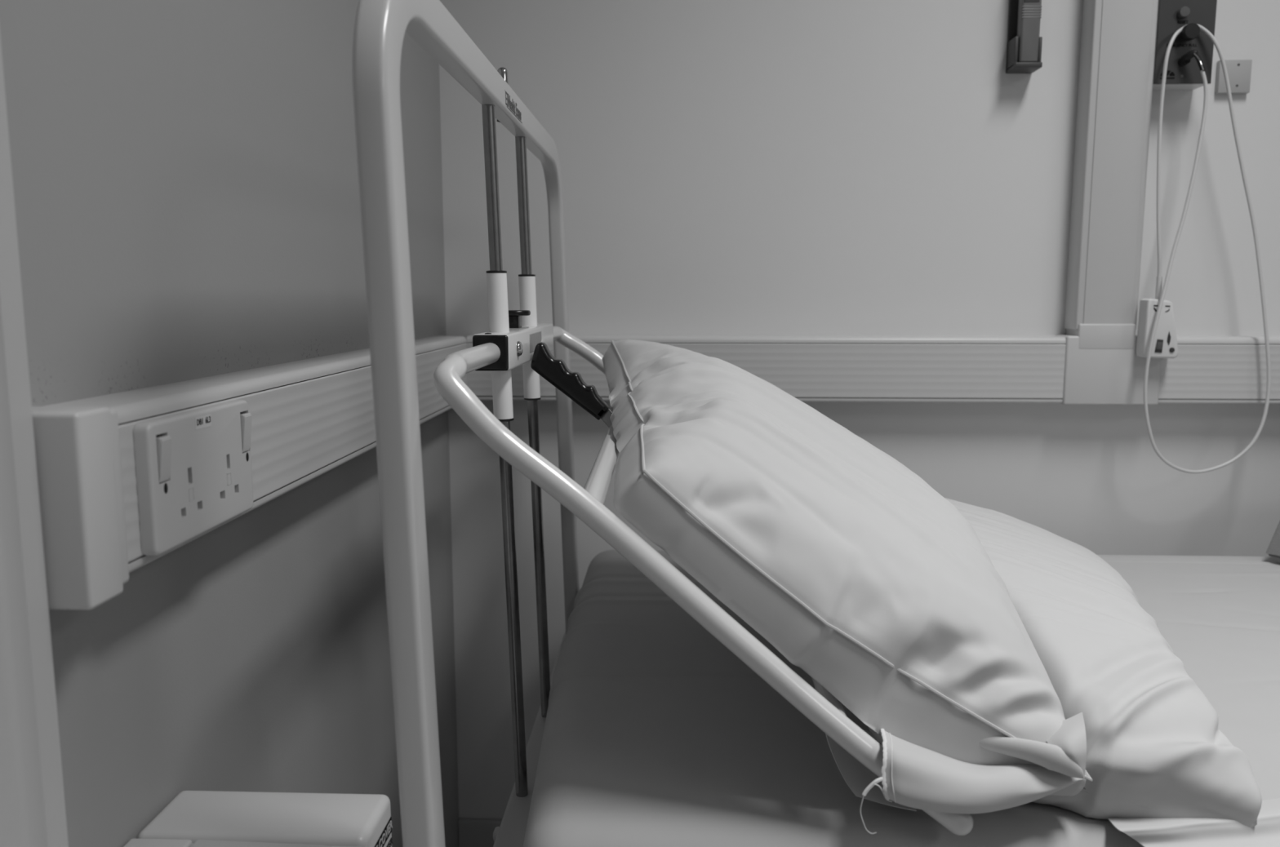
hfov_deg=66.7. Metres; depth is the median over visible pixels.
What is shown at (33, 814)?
trim
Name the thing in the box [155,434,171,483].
rocker switch
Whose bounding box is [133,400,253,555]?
double socket
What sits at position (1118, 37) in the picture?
cable trunking
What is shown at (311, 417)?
cable trunking
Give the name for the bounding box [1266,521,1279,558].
folded blanket
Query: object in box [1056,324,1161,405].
junction
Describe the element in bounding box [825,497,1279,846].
pillow
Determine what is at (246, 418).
rocker switch
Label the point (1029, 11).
remote
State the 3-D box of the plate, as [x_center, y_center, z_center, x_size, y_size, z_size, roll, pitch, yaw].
[0.945,-0.552,1.549,0.050,0.051,0.010,0,8,2]
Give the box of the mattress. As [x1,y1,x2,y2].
[523,550,1279,846]
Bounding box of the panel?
[1152,0,1217,90]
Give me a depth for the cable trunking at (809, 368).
1.59 m
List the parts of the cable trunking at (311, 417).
lid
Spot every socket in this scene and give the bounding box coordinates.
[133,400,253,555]
[1177,57,1191,66]
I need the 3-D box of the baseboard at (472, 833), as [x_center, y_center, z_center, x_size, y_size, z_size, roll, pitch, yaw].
[1.516,0.780,1.705,3.695,0.100,0.012,0,8,2]
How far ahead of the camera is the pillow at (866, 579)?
0.77 m
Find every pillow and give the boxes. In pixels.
[602,339,1092,796]
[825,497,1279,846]
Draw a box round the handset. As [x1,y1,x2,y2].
[1135,23,1271,473]
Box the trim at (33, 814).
[0,34,68,846]
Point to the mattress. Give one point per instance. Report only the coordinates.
(656, 734)
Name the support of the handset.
hanging from the panel
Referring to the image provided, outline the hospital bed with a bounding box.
[351,0,973,846]
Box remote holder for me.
[1005,0,1042,73]
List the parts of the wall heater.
panel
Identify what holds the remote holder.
attached to the wall at (727, 166)
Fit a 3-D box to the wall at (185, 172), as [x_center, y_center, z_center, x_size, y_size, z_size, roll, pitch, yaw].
[-0.461,-0.194,-0.437,0.100,2.600,4.350,0,8,2]
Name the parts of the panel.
pull knob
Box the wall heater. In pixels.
[123,791,392,846]
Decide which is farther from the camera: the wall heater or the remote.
the remote
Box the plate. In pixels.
[1214,59,1252,93]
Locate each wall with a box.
[0,0,458,846]
[439,0,1279,819]
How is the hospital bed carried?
on the floor
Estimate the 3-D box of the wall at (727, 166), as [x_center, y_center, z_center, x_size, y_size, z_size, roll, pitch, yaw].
[1.518,-0.467,1.594,3.695,2.600,0.100,0,8,2]
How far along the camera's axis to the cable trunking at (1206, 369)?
1.57 m
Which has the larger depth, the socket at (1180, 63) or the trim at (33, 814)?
the socket at (1180, 63)
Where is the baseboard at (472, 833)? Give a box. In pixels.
[457,818,502,846]
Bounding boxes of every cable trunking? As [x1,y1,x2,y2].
[31,335,467,609]
[466,334,1066,403]
[1064,0,1158,330]
[1158,335,1279,404]
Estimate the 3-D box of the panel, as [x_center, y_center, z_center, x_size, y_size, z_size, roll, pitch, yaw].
[0.842,-0.618,1.512,0.086,0.180,0.076,0,8,2]
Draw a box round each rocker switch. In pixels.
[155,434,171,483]
[240,412,252,452]
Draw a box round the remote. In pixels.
[1017,0,1041,62]

